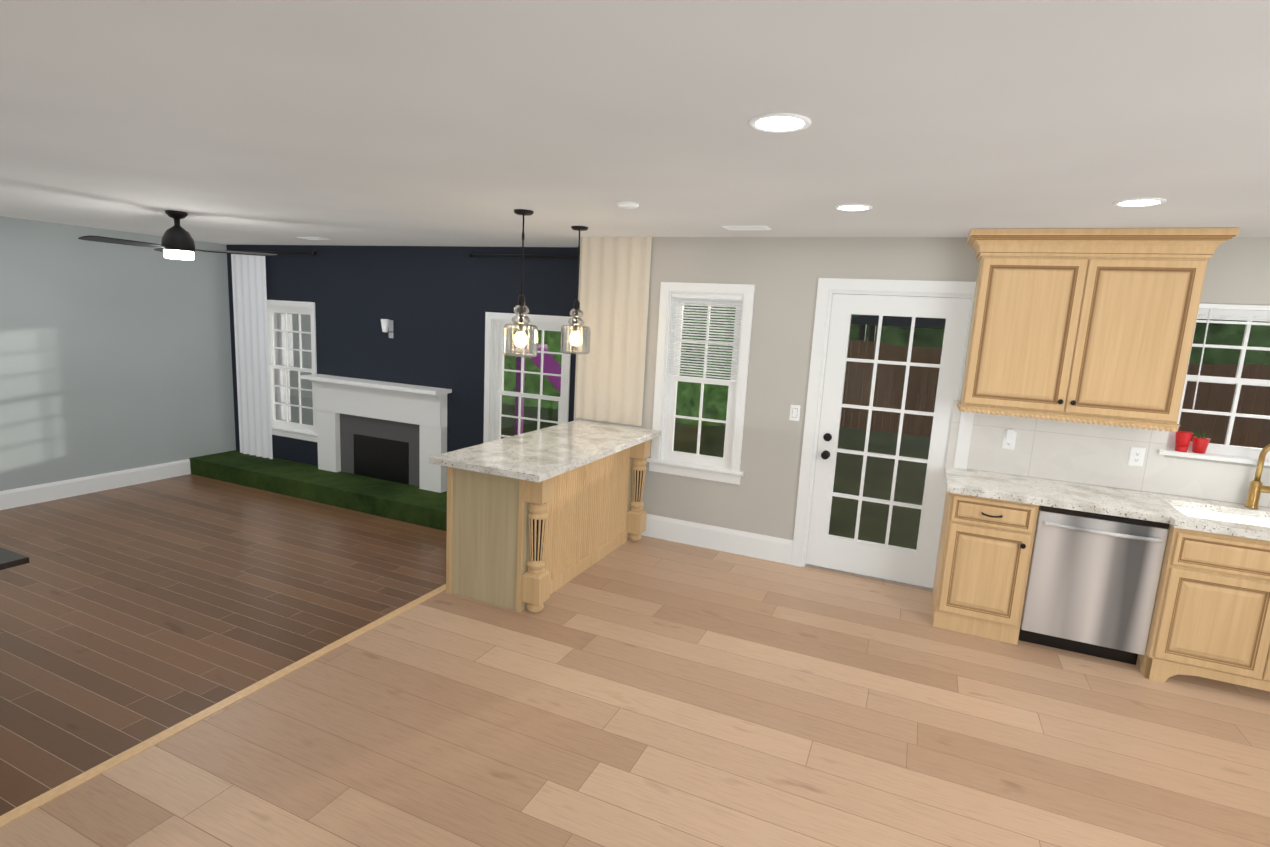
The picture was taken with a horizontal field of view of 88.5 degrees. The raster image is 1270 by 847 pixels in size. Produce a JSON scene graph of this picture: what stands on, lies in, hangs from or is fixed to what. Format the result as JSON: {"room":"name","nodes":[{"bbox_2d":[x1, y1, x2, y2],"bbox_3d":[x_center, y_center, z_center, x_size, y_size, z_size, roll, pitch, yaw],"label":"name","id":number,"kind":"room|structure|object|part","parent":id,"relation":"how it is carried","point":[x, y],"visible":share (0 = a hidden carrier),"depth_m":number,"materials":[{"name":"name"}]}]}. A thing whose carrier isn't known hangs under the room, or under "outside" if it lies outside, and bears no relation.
{"room":"kitchen","nodes":[
{"label":"kitchen","id":0,"kind":"room"},
{"bbox_2d":[0,216,235,490],"bbox_3d":[-6.702,-0.436,5.439,0.150,2.860,6.800,7,10,23],"label":"wall","id":1,"kind":"structure","parent":0,"point":[115,357],"depth_m":7.18,"materials":[{"name":"paint"}]},
{"bbox_2d":[0,459,190,509],"bbox_3d":[-6.667,0.879,5.690,0.016,0.190,6.650,7,10,23],"label":"baseboard","id":2,"kind":"structure","parent":1,"relation":"attached to","point":[25,496],"depth_m":7.16,"materials":[{"name":"white wood"}]},
{"bbox_2d":[0,474,446,815],"bbox_3d":[-4.233,1.326,4.659,5.670,0.100,6.950,7,10,23],"label":"floor","id":3,"kind":"structure","parent":0,"point":[131,616],"depth_m":4.82,"materials":[{"name":"brown wood"}]},
{"bbox_2d":[0,547,28,569],"bbox_3d":[-4.489,1.089,3.387,1.850,0.749,1.400,7,10,23],"label":"table","id":4,"kind":"object","parent":3,"relation":"on","point":[9,559],"visible":1,"depth_m":3.57,"materials":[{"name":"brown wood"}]},
{"bbox_2d":[226,245,579,465],"bbox_3d":[-2.772,-0.562,7.496,5.670,2.860,0.150,7,10,23],"label":"wall","id":5,"kind":"structure","parent":0,"point":[435,303],"depth_m":7.17,"materials":[{"name":"paint"}]},
{"bbox_2d":[226,250,316,255],"bbox_3d":[-4.382,-2.064,7.867,1.548,0.054,0.107,7,10,23],"label":"curtain rod","id":6,"kind":"object","parent":5,"relation":"attached to","point":[312,253],"visible":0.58,"depth_m":7.72,"materials":[{"name":"black metal"}]},
{"bbox_2d":[231,254,272,458],"bbox_3d":[-4.835,-0.754,8.236,0.620,2.720,0.040,7,10,23],"label":"curtain","id":7,"kind":"object","parent":6,"relation":"hanging from","point":[251,341],"visible":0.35,"depth_m":8.21,"materials":[{"name":"white fabric"}]},
{"bbox_2d":[267,300,316,441],"bbox_3d":[-4.294,-0.670,8.143,1.080,1.697,0.189,7,10,23],"label":"living room window","id":8,"kind":"structure","parent":5,"relation":"in","point":[292,339],"depth_m":8.16,"materials":[{"name":"white wood"}]},
{"bbox_2d":[300,374,451,492],"bbox_3d":[-2.992,0.196,7.471,2.000,1.350,0.260,7,10,23],"label":"fireplace mantel","id":9,"kind":"object","parent":5,"relation":"attached to","point":[391,431],"visible":0.79,"depth_m":7.48,"materials":[{"name":"white painted wood"}]},
{"bbox_2d":[381,319,393,337],"bbox_3d":[-2.764,-1.056,7.260,0.090,0.210,0.145,7,10,23],"label":"lamp","id":10,"kind":"object","parent":5,"relation":"attached to","point":[385,323],"visible":1,"depth_m":7.26,"materials":[{"name":"white glass"}]},
{"bbox_2d":[469,253,579,258],"bbox_3d":[-1.039,-1.648,6.423,1.418,0.054,0.107,7,10,23],"label":"curtain rod","id":11,"kind":"object","parent":5,"relation":"attached to","point":[485,256],"visible":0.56,"depth_m":6.42,"materials":[{"name":"black metal"}]},
{"bbox_2d":[483,312,571,442],"bbox_3d":[-1.102,-0.273,6.764,1.080,1.697,0.189,7,10,23],"label":"living room window","id":12,"kind":"structure","parent":5,"relation":"in","point":[494,382],"depth_m":6.80,"materials":[{"name":"white wood"}]},
{"bbox_2d":[0,535,1269,846],"bbox_3d":[1.006,1.827,1.955,6.130,0.500,6.190,7,10,23],"label":"floor","id":13,"kind":"structure","parent":0,"point":[646,691],"depth_m":2.87,"materials":[{"name":"brown wood"}]},
{"bbox_2d":[0,584,445,827],"bbox_3d":[-1.762,1.247,3.118,0.057,0.034,5.890,7,10,23],"label":"transition strip","id":14,"kind":"object","parent":13,"relation":"on","point":[47,796],"visible":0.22,"depth_m":2.78,"materials":[{"name":"brown wood"}]},
{"bbox_2d":[429,420,660,612],"bbox_3d":[-0.537,0.578,4.699,0.780,0.912,1.856,7,10,23],"label":"kitchen island","id":15,"kind":"object","parent":13,"relation":"on","point":[536,519],"visible":1,"depth_m":4.13,"materials":[{"name":"brown wood"}]},
{"bbox_2d":[933,494,1038,643],"bbox_3d":[2.218,0.833,4.182,0.462,0.868,0.618,7,10,23],"label":"base cabinet","id":16,"kind":"object","parent":13,"relation":"on","point":[985,549],"depth_m":3.91,"materials":[{"name":"brown wood"}]},
{"bbox_2d":[945,466,1172,523],"bbox_3d":[2.498,0.415,3.987,1.080,0.040,0.638,7,10,23],"label":"countertop","id":17,"kind":"structure","parent":16,"relation":"on","point":[1112,501],"depth_m":3.86,"materials":[{"name":"white stone"}]},
{"bbox_2d":[1018,506,1168,664],"bbox_3d":[2.692,0.899,3.939,0.598,0.866,0.671,7,10,23],"label":"dishwasher","id":18,"kind":"object","parent":13,"relation":"on","point":[1092,584],"visible":0.85,"depth_m":3.69,"materials":[{"name":"silver metal"}]},
{"bbox_2d":[1139,551,1269,690],"bbox_3d":[3.393,1.099,3.649,0.945,0.640,0.694,7,10,23],"label":"base cabinet","id":19,"kind":"object","parent":13,"relation":"on","point":[1210,619],"depth_m":3.43,"materials":[{"name":"brown wood"}]},
{"bbox_2d":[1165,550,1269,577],"bbox_3d":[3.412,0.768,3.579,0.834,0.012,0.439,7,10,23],"label":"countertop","id":20,"kind":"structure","parent":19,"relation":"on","point":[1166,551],"depth_m":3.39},
{"bbox_2d":[0,0,1269,246],"bbox_3d":[-1.280,-1.243,2.974,11.800,0.100,6.950,7,10,23],"label":"ceiling","id":21,"kind":"structure","parent":0,"point":[364,122],"depth_m":2.08,"materials":[{"name":"paint"}]},
{"bbox_2d":[78,210,276,259],"bbox_3d":[-3.723,-1.484,5.099,1.255,0.367,1.177,7,10,23],"label":"ceiling fan","id":22,"kind":"object","parent":21,"relation":"hanging from","point":[177,241],"visible":1,"depth_m":5.12,"materials":[{"name":"black metal"}]},
{"bbox_2d":[297,237,328,239],"bbox_3d":[-3.328,-1.913,6.745,0.300,0.012,0.150,7,10,23],"label":"ceiling vent","id":23,"kind":"object","parent":21,"relation":"in","point":[313,238],"visible":1,"depth_m":6.71,"materials":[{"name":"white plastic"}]},
{"bbox_2d":[503,209,537,357],"bbox_3d":[-0.732,-0.896,4.218,0.220,0.925,0.223,7,10,23],"label":"pendant light","id":24,"kind":"object","parent":21,"relation":"hanging from","point":[520,339],"visible":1,"depth_m":4.24,"materials":[{"name":"clear glass"}]},
{"bbox_2d":[560,226,590,354],"bbox_3d":[-0.429,-0.983,4.843,0.220,0.925,0.223,7,10,23],"label":"pendant light","id":25,"kind":"object","parent":21,"relation":"hanging from","point":[574,338],"visible":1,"depth_m":4.86,"materials":[{"name":"clear glass"}]},
{"bbox_2d":[576,237,651,425],"bbox_3d":[-0.189,-0.758,5.361,0.620,1.508,0.024,7,10,23],"label":"curtain","id":26,"kind":"object","parent":21,"relation":"hanging from","point":[615,282],"visible":0.92,"depth_m":5.35,"materials":[{"name":"beige fabric"}]},
{"bbox_2d":[616,201,638,208],"bbox_3d":[-0.042,-1.227,3.663,0.132,0.022,0.132,7,10,23],"label":"smoke detector","id":27,"kind":"object","parent":21,"relation":"attached to","point":[627,204],"visible":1,"depth_m":3.62,"materials":[{"name":"white plastic"}]},
{"bbox_2d":[722,226,771,229],"bbox_3d":[0.746,-1.302,4.348,0.300,0.012,0.150,7,10,23],"label":"ceiling vent","id":28,"kind":"object","parent":21,"relation":"in","point":[747,227],"visible":1,"depth_m":4.31,"materials":[{"name":"white plastic"}]},
{"bbox_2d":[749,113,810,132],"bbox_3d":[0.456,-0.944,2.053,0.194,0.007,0.194,7,10,23],"label":"recessed light","id":29,"kind":"object","parent":21,"relation":"in","point":[780,122],"visible":1,"depth_m":2.04,"materials":[{"name":"white plastic"}]},
{"bbox_2d":[834,204,872,210],"bbox_3d":[1.145,-1.131,3.419,0.194,0.007,0.194,7,10,23],"label":"recessed light","id":30,"kind":"object","parent":21,"relation":"in","point":[853,207],"visible":1,"depth_m":3.40,"materials":[{"name":"white plastic"}]},
{"bbox_2d":[1113,198,1166,206],"bbox_3d":[2.263,-0.990,2.925,0.194,0.007,0.194,7,10,23],"label":"recessed light","id":31,"kind":"object","parent":21,"relation":"in","point":[1140,202],"visible":0.96,"depth_m":2.91,"materials":[{"name":"white plastic"}]},
{"bbox_2d":[574,237,1269,591],"bbox_3d":[2.300,0.204,4.484,6.130,2.860,0.150,7,10,23],"label":"wall","id":32,"kind":"structure","parent":0,"point":[783,275],"depth_m":4.87,"materials":[{"name":"beige paint"}]},
{"bbox_2d":[646,282,754,484],"bbox_3d":[0.534,-0.329,5.178,0.810,1.532,0.194,7,10,23],"label":"window","id":33,"kind":"structure","parent":32,"relation":"in","point":[675,297],"depth_m":5.14,"materials":[{"name":"white wood"}]},
{"bbox_2d":[641,514,792,564],"bbox_3d":[0.314,0.879,5.380,1.954,0.190,0.016,7,10,23],"label":"baseboard","id":34,"kind":"structure","parent":32,"relation":"attached to","point":[765,547],"depth_m":5.21,"materials":[{"name":"white wood"}]},
{"bbox_2d":[789,405,800,420],"bbox_3d":[1.190,-0.079,4.854,0.072,0.118,0.010,7,10,23],"label":"light switch","id":35,"kind":"object","parent":32,"relation":"attached to","point":[794,412],"visible":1,"depth_m":4.85,"materials":[{"name":"white plastic"}]},
{"bbox_2d":[791,278,975,591],"bbox_3d":[1.789,0.075,4.684,1.100,2.155,0.169,7,10,23],"label":"door frame","id":36,"kind":"structure","parent":32,"relation":"attached to","point":[828,288],"depth_m":4.69,"materials":[{"name":"white wood"}]},
{"bbox_2d":[806,294,971,587],"bbox_3d":[1.760,0.125,4.633,0.888,2.028,0.120,7,10,23],"label":"door","id":37,"kind":"structure","parent":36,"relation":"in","point":[886,561],"depth_m":4.65,"materials":[{"name":"white wood"}]},
{"bbox_2d":[957,248,1214,427],"bbox_3d":[2.645,-0.536,3.953,1.092,0.935,0.338,7,10,23],"label":"upper cabinet","id":38,"kind":"object","parent":32,"relation":"attached to","point":[1094,326],"depth_m":3.79,"materials":[{"name":"brown wood"}]},
{"bbox_2d":[945,400,1269,506],"bbox_3d":[3.543,0.181,3.833,3.054,0.578,0.011,7,10,23],"label":"tile backsplash","id":39,"kind":"structure","parent":32,"relation":"attached to","point":[1080,452],"depth_m":4.10,"materials":[{"name":"white tile"}]},
{"bbox_2d":[1001,429,1016,449],"bbox_3d":[2.461,0.105,4.282,0.075,0.134,0.040,7,10,23],"label":"outlet","id":40,"kind":"object","parent":39,"relation":"attached to","point":[1008,444],"depth_m":4.29,"materials":[{"name":"white plastic"}]},
{"bbox_3d":[2.462,0.072,4.274,0.044,0.065,0.034,7,10,23],"label":"electrical outlet with night light","id":41,"kind":"part","parent":40,"relation":"part of","materials":[{"name":"white plastic"}]},
{"bbox_2d":[1128,446,1145,466],"bbox_3d":[3.100,0.205,4.026,0.075,0.118,0.008,7,10,23],"label":"outlet","id":42,"kind":"object","parent":39,"relation":"attached to","point":[1136,456],"visible":1,"depth_m":4.02,"materials":[{"name":"white plastic"}]},
{"bbox_2d":[1158,303,1269,465],"bbox_3d":[3.672,-0.220,3.781,0.940,0.910,0.199,7,10,23],"label":"sink window","id":43,"kind":"structure","parent":32,"relation":"in","point":[1226,452],"depth_m":3.85,"materials":[{"name":"white paint"}]},
{"bbox_2d":[1175,431,1192,451],"bbox_3d":[3.299,0.109,3.926,0.086,0.118,0.086,7,10,23],"label":"cup","id":44,"kind":"object","parent":43,"relation":"on","point":[1182,440],"visible":0.92,"depth_m":3.90,"materials":[{"name":"red plastic"}]},
{"bbox_2d":[1192,429,1210,453],"bbox_3d":[3.387,0.109,3.902,0.088,0.136,0.088,7,10,23],"label":"pot plant","id":45,"kind":"object","parent":43,"relation":"on","point":[1199,444],"visible":0.94,"depth_m":3.88,"materials":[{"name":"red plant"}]},
{"bbox_2d":[1165,506,1269,533],"bbox_3d":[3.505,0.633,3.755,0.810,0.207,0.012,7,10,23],"label":"sink","id":46,"kind":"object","parent":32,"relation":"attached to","point":[1186,513],"depth_m":3.71,"materials":[{"name":"white ceramic"}]},
{"bbox_2d":[1177,522,1269,573],"bbox_3d":[3.331,0.687,3.368,0.810,0.207,0.012,7,10,23],"label":"drawer front","id":47,"kind":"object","parent":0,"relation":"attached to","point":[1211,545],"depth_m":3.36,"materials":[{"name":"beige wood"}]},
{"bbox_2d":[1244,444,1269,508],"bbox_3d":[3.608,0.300,3.650,0.186,0.412,0.213,7,10,23],"label":"brass faucet","id":48,"kind":"object","parent":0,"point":[1257,487],"visible":1,"depth_m":3.74,"materials":[{"name":"gold metal"}]},
{"label":"outside","id":49,"kind":"structure","parent":0,"visible":0},
{"bbox_2d":[189,388,1203,549],"bbox_3d":[4.313,-1.469,23.853,44.000,0.280,36.960,7,10,23],"label":"ground","id":50,"kind":"structure","parent":49,"point":[413,504],"depth_m":7.80,"materials":[{"name":"green plant"}]},
{"bbox_2d":[511,342,560,434],"bbox_3d":[-1.401,-0.386,10.746,2.650,1.770,0.800,7,10,23],"label":"slide","id":51,"kind":"object","parent":50,"relation":"on","point":[537,363],"depth_m":10.62,"materials":[{"name":"purple"}]},
{"bbox_2d":[502,304,735,425],"bbox_3d":[-4.151,-1.837,15.514,16.188,5.134,1.921,7,10,23],"label":"trees","id":52,"kind":"object","parent":50,"relation":"on","point":[716,395],"depth_m":12.62,"materials":[{"name":"green plant"}]},
{"bbox_2d":[851,315,945,411],"bbox_3d":[7.524,-1.701,16.498,4.100,3.450,4.100,7,10,23],"label":"gazebo","id":53,"kind":"object","parent":50,"relation":"on","point":[893,321],"depth_m":15.17,"materials":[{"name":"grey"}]},
{"bbox_2d":[840,340,1269,447],"bbox_3d":[6.841,-0.370,12.393,18.290,2.080,0.080,7,10,23],"label":"fence","id":54,"kind":"object","parent":50,"relation":"on","point":[1215,402],"depth_m":12.77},
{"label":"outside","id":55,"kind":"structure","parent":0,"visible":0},
{"bbox_2d":[847,314,1269,416],"bbox_3d":[2.799,-6.920,18.777,44.000,12.500,10.000,7,10,23],"label":"trees","id":56,"kind":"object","parent":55,"point":[1211,353],"depth_m":18.08,"materials":[{"name":"green plant"}]}
]}

